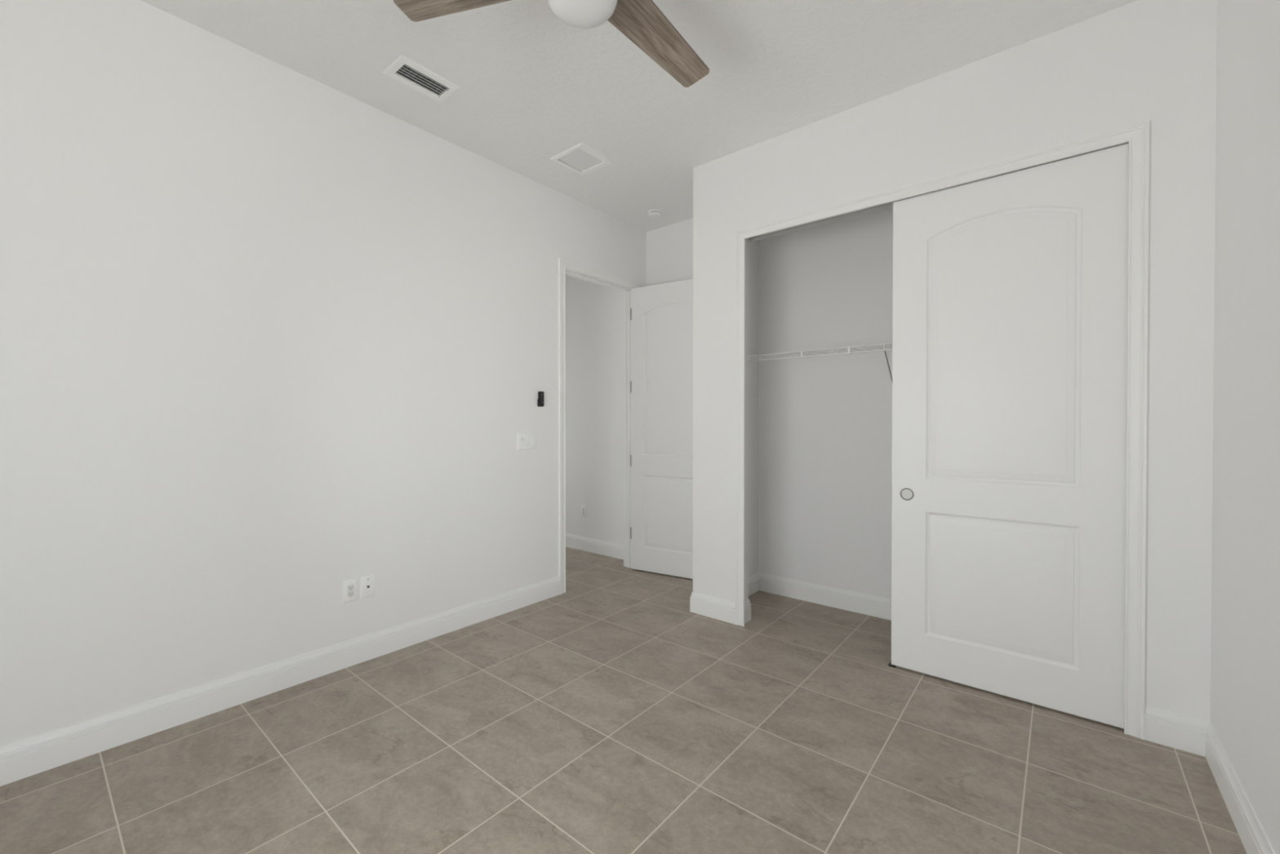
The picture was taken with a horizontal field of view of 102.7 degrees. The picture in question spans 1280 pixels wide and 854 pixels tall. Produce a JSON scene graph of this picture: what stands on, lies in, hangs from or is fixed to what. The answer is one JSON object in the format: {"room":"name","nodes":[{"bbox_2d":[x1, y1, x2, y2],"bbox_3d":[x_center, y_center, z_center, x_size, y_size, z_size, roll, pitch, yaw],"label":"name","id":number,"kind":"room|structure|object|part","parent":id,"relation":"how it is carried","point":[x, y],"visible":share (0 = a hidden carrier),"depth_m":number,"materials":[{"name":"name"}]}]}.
{"room":"empty bedroom","nodes":[
{"label":"empty bedroom","id":0,"kind":"room"},
{"bbox_2d":[0,0,646,746],"bbox_3d":[-1.342,-0.250,3.158,0.115,3.090,4.265,0,1,39],"label":"wall","id":1,"kind":"structure","parent":0,"point":[273,338],"depth_m":2.40,"materials":[{"name":"white paint"}]},
{"bbox_2d":[342,577,357,603],"bbox_3d":[-1.575,0.891,2.787,0.009,0.122,0.074,0,1,39],"label":"power outlet","id":2,"kind":"object","parent":1,"relation":"attached to","point":[349,586],"visible":1,"depth_m":2.78,"materials":[{"name":"white plastic"}]},
{"bbox_2d":[346,583,354,597],"bbox_3d":[-1.573,0.891,2.786,0.003,0.068,0.034,0,1,39],"label":"receptacle","id":3,"kind":"object","parent":2,"relation":"attached to","point":[350,587],"depth_m":2.78,"materials":[{"name":"white"}]},
{"bbox_2d":[360,573,374,598],"bbox_3d":[-1.514,0.890,2.855,0.016,0.120,0.074,0,1,39],"label":"outlet","id":4,"kind":"object","parent":1,"relation":"attached to","point":[367,582],"visible":1,"depth_m":2.85,"materials":[{"name":"white plastic"}]},
{"bbox_2d":[516,432,536,449],"bbox_3d":[-0.816,0.102,3.701,0.011,0.120,0.172,0,1,39],"label":"switch plate","id":5,"kind":"object","parent":1,"relation":"attached to","point":[524,440],"visible":1,"depth_m":3.69,"materials":[{"name":"white plastic"}]},
{"bbox_2d":[558,257,639,594],"bbox_3d":[-0.365,-0.006,4.346,0.150,2.583,0.959,0,1,39],"label":"trim","id":6,"kind":"structure","parent":1,"relation":"attached to","point":[566,267],"depth_m":4.18,"materials":[{"name":"white paint"}]},
{"bbox_2d":[0,576,1275,853],"bbox_3d":[-0.198,1.238,1.759,3.447,0.138,3.540,0,1,39],"label":"baseboard","id":7,"kind":"structure","parent":1,"relation":"attached to","point":[33,755],"depth_m":2.18,"materials":[{"name":"white paint"}]},
{"bbox_2d":[630,279,693,578],"bbox_3d":[0.281,0.019,4.398,0.832,2.508,0.038,0,1,30],"label":"door","id":8,"kind":"structure","parent":1,"relation":"in","point":[661,315],"depth_m":4.43,"materials":[{"name":"white paint"}]},
{"bbox_3d":[-0.736,-0.179,3.793,0.013,0.057,0.050,0,1,39],"label":"cradle","id":9,"kind":"object","parent":1,"relation":"attached to","visible":0},
{"bbox_2d":[537,391,543,405],"bbox_3d":[-0.731,-0.210,3.789,0.018,0.106,0.043,0,1,39],"label":"remote","id":10,"kind":"object","parent":9,"relation":"in","point":[540,394],"visible":1,"depth_m":3.78,"materials":[{"name":"black plastic"}]},
{"bbox_2d":[0,546,1246,853],"bbox_3d":[-1.149,1.337,3.010,6.735,0.080,4.500,0,1,39],"label":"floor","id":11,"kind":"structure","parent":0,"point":[605,714],"depth_m":2.01,"materials":[{"name":"stone"}]},
{"bbox_2d":[888,659,896,667],"bbox_3d":[1.376,1.290,2.792,0.036,0.018,0.045,0,1,39],"label":"floor guide","id":12,"kind":"object","parent":11,"relation":"on","point":[890,663],"visible":0.57,"depth_m":2.79,"materials":[{"name":"black plastic"}]},
{"bbox_2d":[140,0,1137,231],"bbox_3d":[-1.149,-1.843,2.982,6.735,0.100,4.500,0,1,39],"label":"ceiling","id":13,"kind":"structure","parent":0,"point":[535,86],"depth_m":2.52,"materials":[{"name":"white paint"}]},
{"bbox_2d":[382,54,461,102],"bbox_3d":[-1.123,-1.832,2.645,0.200,0.097,0.316,0,1,39],"label":"ceiling vent","id":14,"kind":"object","parent":13,"relation":"in","point":[403,69],"visible":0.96,"depth_m":2.65,"materials":[{"name":"white metal"}]},
{"bbox_2d":[393,0,709,87],"bbox_3d":[-0.114,-1.573,1.786,1.196,0.420,1.060,0,1,39],"label":"ceiling fan","id":15,"kind":"object","parent":13,"relation":"hanging from","point":[641,21],"visible":1,"depth_m":1.86,"materials":[{"name":"brown wood"}]},
{"bbox_3d":[-0.544,-1.494,1.750,0.606,0.006,0.178,-5,8,11],"label":"blade","id":16,"kind":"part","parent":15,"relation":"part of","materials":[{"name":"brown wood"}]},
{"bbox_3d":[0.049,-1.495,1.949,0.178,0.006,0.606,-10,-11,40],"label":"blade","id":17,"kind":"part","parent":15,"relation":"part of","materials":[{"name":"brown wood"}]},
{"bbox_2d":[550,142,613,175],"bbox_3d":[-0.390,-1.819,3.450,0.305,0.057,0.306,0,1,39],"label":"ceiling vent","id":18,"kind":"object","parent":13,"relation":"in","point":[580,158],"visible":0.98,"depth_m":3.44,"materials":[{"name":"white metal"}]},
{"bbox_2d":[647,208,662,218],"bbox_3d":[0.125,-1.785,4.305,0.120,0.039,0.120,0,1,39],"label":"smoke detector","id":19,"kind":"object","parent":13,"relation":"attached to","point":[655,213],"visible":1,"depth_m":4.27,"materials":[{"name":"white plastic"}]},
{"bbox_2d":[564,207,893,599],"bbox_3d":[0.292,-0.263,4.650,6.615,3.090,0.115,0,1,39],"label":"wall","id":20,"kind":"structure","parent":0,"point":[825,422],"depth_m":3.81,"materials":[{"name":"white paint"}]},
{"bbox_2d":[581,505,586,517],"bbox_3d":[-0.584,0.874,5.301,0.074,0.122,0.009,0,1,39],"label":"power outlet","id":21,"kind":"object","parent":20,"relation":"attached to","point":[583,507],"visible":1,"depth_m":5.30,"materials":[{"name":"white plastic"}]},
{"bbox_2d":[565,533,623,559],"bbox_3d":[-1.578,1.208,5.284,2.938,0.138,1.305,0,1,39],"label":"baseboard","id":22,"kind":"structure","parent":20,"relation":"attached to","point":[593,545],"depth_m":5.19,"materials":[{"name":"white paint"}]},
{"bbox_2d":[748,342,892,382],"bbox_3d":[1.726,-0.348,3.190,2.304,0.354,0.312,0,1,39],"label":"wire shelf","id":23,"kind":"object","parent":20,"relation":"attached to","point":[850,351],"visible":0.34,"depth_m":3.45,"materials":[{"name":"white metal"}]},
{"bbox_3d":[1.726,-0.512,3.186,2.300,0.006,0.006,0,1,39],"label":"rod","id":24,"kind":"part","parent":23,"relation":"part of","materials":[{"name":"white metal"}]},
{"bbox_2d":[748,240,759,576],"bbox_3d":[0.690,-0.256,3.853,0.137,3.090,0.610,0,1,39],"label":"wall","id":25,"kind":"structure","parent":0,"point":[753,268],"depth_m":3.98,"materials":[{"name":"white paint"}]},
{"bbox_2d":[693,0,1217,721],"bbox_3d":[1.350,-0.247,2.838,2.447,3.090,0.115,0,1,39],"label":"wall","id":26,"kind":"structure","parent":0,"point":[1154,61],"depth_m":2.26,"materials":[{"name":"white paint"}]},
{"bbox_2d":[689,572,891,623],"bbox_3d":[1.154,1.224,3.399,3.447,0.138,0.740,0,1,39],"label":"baseboard","id":27,"kind":"structure","parent":26,"relation":"attached to","point":[855,602],"depth_m":3.60,"materials":[{"name":"white paint"}]},
{"bbox_2d":[734,120,1149,739],"bbox_3d":[1.403,0.014,2.784,1.919,2.569,0.130,0,1,39],"label":"trim","id":28,"kind":"structure","parent":26,"relation":"attached to","point":[1137,135],"depth_m":2.17,"materials":[{"name":"white paint"}]},
{"bbox_2d":[891,143,1128,728],"bbox_3d":[1.734,0.042,2.483,0.936,2.495,0.038,0,1,39],"label":"door","id":29,"kind":"structure","parent":26,"relation":"in","point":[1010,311],"depth_m":2.42,"materials":[{"name":"white paint"}]},
{"bbox_3d":[1.419,0.357,2.723,0.065,0.065,0.004,0,1,39],"label":"finger pull","id":30,"kind":"part","parent":29,"relation":"part of","materials":[{"name":"silver metal"}]},
{"bbox_2d":[901,488,912,498],"bbox_3d":[1.420,0.357,2.724,0.053,0.053,0.001,0,1,39],"label":"door handle","id":31,"kind":"object","parent":29,"relation":"on","point":[905,493],"depth_m":2.72,"materials":[{"name":"grey"}]},
{"bbox_2d":[1210,0,1279,853],"bbox_3d":[1.407,-0.230,0.893,0.115,3.090,4.265,0,1,39],"label":"wall","id":32,"kind":"structure","parent":0,"point":[1245,649],"depth_m":1.65,"materials":[{"name":"white paint"}]}
]}

